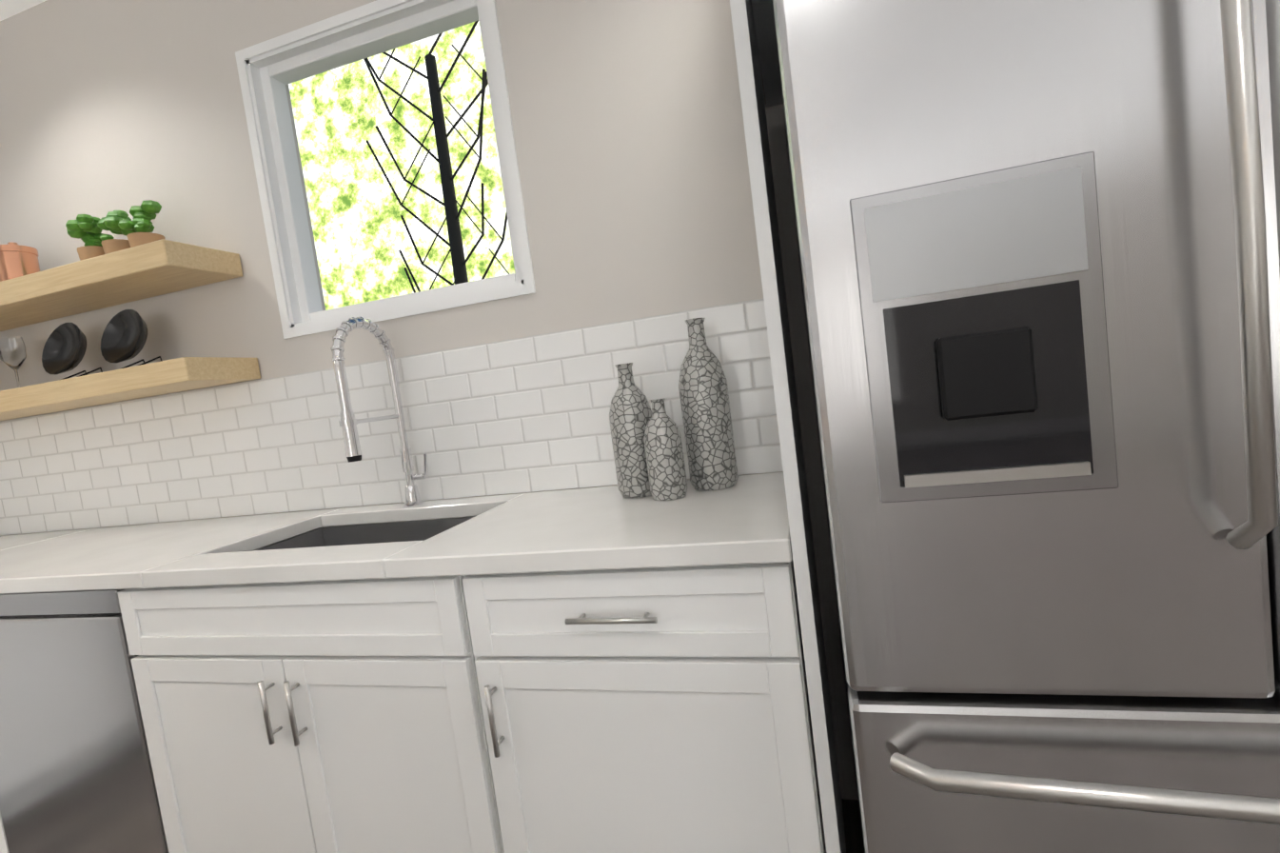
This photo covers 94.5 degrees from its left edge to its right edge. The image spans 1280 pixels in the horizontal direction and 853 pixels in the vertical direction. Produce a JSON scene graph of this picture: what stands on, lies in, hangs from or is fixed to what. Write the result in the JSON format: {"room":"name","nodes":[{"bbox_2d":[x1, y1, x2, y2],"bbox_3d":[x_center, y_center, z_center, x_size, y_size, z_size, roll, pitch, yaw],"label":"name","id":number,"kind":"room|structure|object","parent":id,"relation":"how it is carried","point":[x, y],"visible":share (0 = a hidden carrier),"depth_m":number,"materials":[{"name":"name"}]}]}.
{"room":"kitchen","nodes":[
{"label":"kitchen","id":0,"kind":"room"},
{"bbox_2d":[0,0,46,20],"bbox_3d":[-0.535,-1.423,-2.416,7.600,0.100,8.200,-6,4,16],"label":"ceiling","id":1,"kind":"structure","parent":0,"point":[9,9],"depth_m":2.08,"materials":[{"name":"white paint"}]},
{"bbox_2d":[0,0,857,799],"bbox_3d":[0.710,-0.406,1.501,7.600,2.790,0.160,-6,4,16],"label":"wall","id":2,"kind":"structure","parent":0,"point":[632,150],"depth_m":1.75,"materials":[{"name":"grey paint"}]},
{"bbox_2d":[0,238,242,331],"bbox_3d":[-2.088,-0.443,2.058,1.535,0.075,0.247,-6,4,16],"label":"floating shelf","id":3,"kind":"object","parent":2,"relation":"attached to","point":[162,266],"visible":1,"depth_m":1.88,"materials":[{"name":"brown wood"}]},
{"bbox_2d":[0,241,39,281],"bbox_3d":[-2.307,-0.564,2.107,0.374,0.212,0.150,-6,4,16],"label":"copper canisters","id":4,"kind":"object","parent":3,"relation":"on","point":[16,260],"visible":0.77,"depth_m":2.04,"materials":[{"name":"brown metal"}]},
{"bbox_2d":[0,356,260,420],"bbox_3d":[-2.044,-0.103,2.083,1.535,0.071,0.247,-6,4,16],"label":"floating shelf","id":5,"kind":"object","parent":2,"relation":"attached to","point":[161,378],"visible":1,"depth_m":1.89,"materials":[{"name":"brown wood"}]},
{"bbox_2d":[0,335,26,387],"bbox_3d":[-2.259,-0.220,2.136,0.076,0.205,0.074,-6,4,16],"label":"wine glass","id":6,"kind":"object","parent":5,"relation":"on","point":[12,352],"visible":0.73,"depth_m":2.10,"materials":[{"name":"clear glass"}]},
{"bbox_2d":[41,323,76,379],"bbox_3d":[-1.983,-0.254,2.051,0.190,0.214,0.150,-6,4,16],"label":"bowl","id":7,"kind":"object","parent":5,"relation":"on","point":[56,356],"depth_m":2.07,"materials":[{"name":"black ceramic"}]},
{"bbox_2d":[64,309,161,376],"bbox_3d":[-1.706,-0.284,1.971,0.190,0.214,0.150,-6,4,16],"label":"bowl","id":8,"kind":"object","parent":5,"relation":"on","point":[124,336],"depth_m":1.99,"materials":[{"name":"black ceramic"}]},
{"bbox_2d":[235,0,535,338],"bbox_3d":[-0.779,-0.792,1.837,0.910,0.910,0.108,-6,4,16],"label":"window","id":9,"kind":"structure","parent":2,"relation":"in","point":[269,69],"depth_m":1.84,"materials":[{"name":"white paint"}]},
{"bbox_2d":[0,297,783,534],"bbox_3d":[-1.166,0.059,1.984,3.236,0.454,0.008,-6,4,16],"label":"wall tile","id":10,"kind":"structure","parent":2,"relation":"attached to","point":[524,414],"depth_m":1.88,"materials":[{"name":"white tile"}]},
{"bbox_2d":[750,0,782,107],"bbox_3d":[0.711,-1.124,0.979,1.098,0.615,0.685,-6,4,16],"label":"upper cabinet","id":11,"kind":"object","parent":2,"relation":"attached to","point":[763,14],"visible":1,"depth_m":1.21,"materials":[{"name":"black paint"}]},
{"bbox_2d":[841,798,864,852],"bbox_3d":[-0.163,1.436,-2.210,7.600,0.100,8.200,-6,4,16],"label":"floor","id":12,"kind":"structure","parent":0,"point":[854,842],"depth_m":1.51,"materials":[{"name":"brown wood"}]},
{"bbox_2d":[0,587,369,852],"bbox_3d":[-1.399,0.815,1.815,0.629,0.871,0.609,-6,4,16],"label":"base cabinet","id":13,"kind":"object","parent":12,"relation":"on","point":[119,732],"depth_m":1.43,"materials":[{"name":"white paint"}]},
{"bbox_2d":[418,564,826,852],"bbox_3d":[0.051,0.656,1.396,0.697,0.873,0.607,-6,4,16],"label":"base cabinet","id":14,"kind":"object","parent":12,"relation":"on","point":[605,669],"depth_m":1.09,"materials":[{"name":"white paint"}]},
{"bbox_2d":[0,528,91,549],"bbox_3d":[-2.548,0.505,1.754,0.626,0.039,1.257,-6,4,16],"label":"countertop","id":15,"kind":"structure","parent":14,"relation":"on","point":[17,539],"depth_m":2.23,"materials":[{"name":"white stone"}]},
{"bbox_2d":[0,472,793,594],"bbox_3d":[-0.915,0.338,1.613,2.608,0.109,0.624,-6,4,16],"label":"countertop","id":16,"kind":"structure","parent":14,"relation":"on","point":[743,524],"depth_m":1.31,"materials":[{"name":"white stone"}]},
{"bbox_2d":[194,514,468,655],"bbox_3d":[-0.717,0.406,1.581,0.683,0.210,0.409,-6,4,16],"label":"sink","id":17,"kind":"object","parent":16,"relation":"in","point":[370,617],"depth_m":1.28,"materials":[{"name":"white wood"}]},
{"bbox_2d":[330,316,428,507],"bbox_3d":[-0.730,-0.031,1.684,0.109,0.562,0.264,-6,4,16],"label":"faucet","id":18,"kind":"object","parent":16,"relation":"on","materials":[{"name":"silver metal"}]},
{"bbox_2d":[609,317,738,500],"bbox_3d":[0.064,-0.043,1.448,0.300,0.415,0.198,-6,4,16],"label":"vases","id":19,"kind":"object","parent":16,"relation":"on","point":[647,450],"visible":1,"depth_m":1.42,"materials":[{"name":"grey ceramic"}]},
{"bbox_2d":[729,0,846,852],"bbox_3d":[0.294,-0.160,1.214,0.022,2.449,0.657,-6,4,16],"label":"panel","id":20,"kind":"object","parent":12,"relation":"on","point":[756,129],"visible":1,"depth_m":0.93,"materials":[{"name":"white paint"}]},
{"bbox_2d":[772,0,1279,852],"bbox_3d":[0.802,0.115,0.990,0.940,1.810,0.839,-6,4,16],"label":"refrigerator","id":21,"kind":"object","parent":12,"relation":"on","point":[1039,251],"visible":1,"depth_m":0.70,"materials":[{"name":"silver metal"}]},
{"label":"outside","id":22,"kind":"structure","parent":0,"visible":0},
{"bbox_2d":[288,19,514,310],"bbox_3d":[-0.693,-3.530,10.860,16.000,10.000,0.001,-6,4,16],"label":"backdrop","id":23,"kind":"structure","parent":22,"point":[361,235],"depth_m":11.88,"materials":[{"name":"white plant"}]},
{"bbox_3d":[-0.851,0.979,6.800,17.000,0.100,8.800,-6,4,16],"label":"ground","id":24,"kind":"structure","parent":22,"visible":0},
{"bbox_2d":[363,20,509,292],"bbox_3d":[-1.758,-1.652,5.707,1.980,5.494,0.585,-6,4,16],"label":"tree","id":25,"kind":"object","parent":24,"relation":"on","point":[455,243],"visible":0.65,"depth_m":5.62,"materials":[{"name":"brown plant"}]}
]}

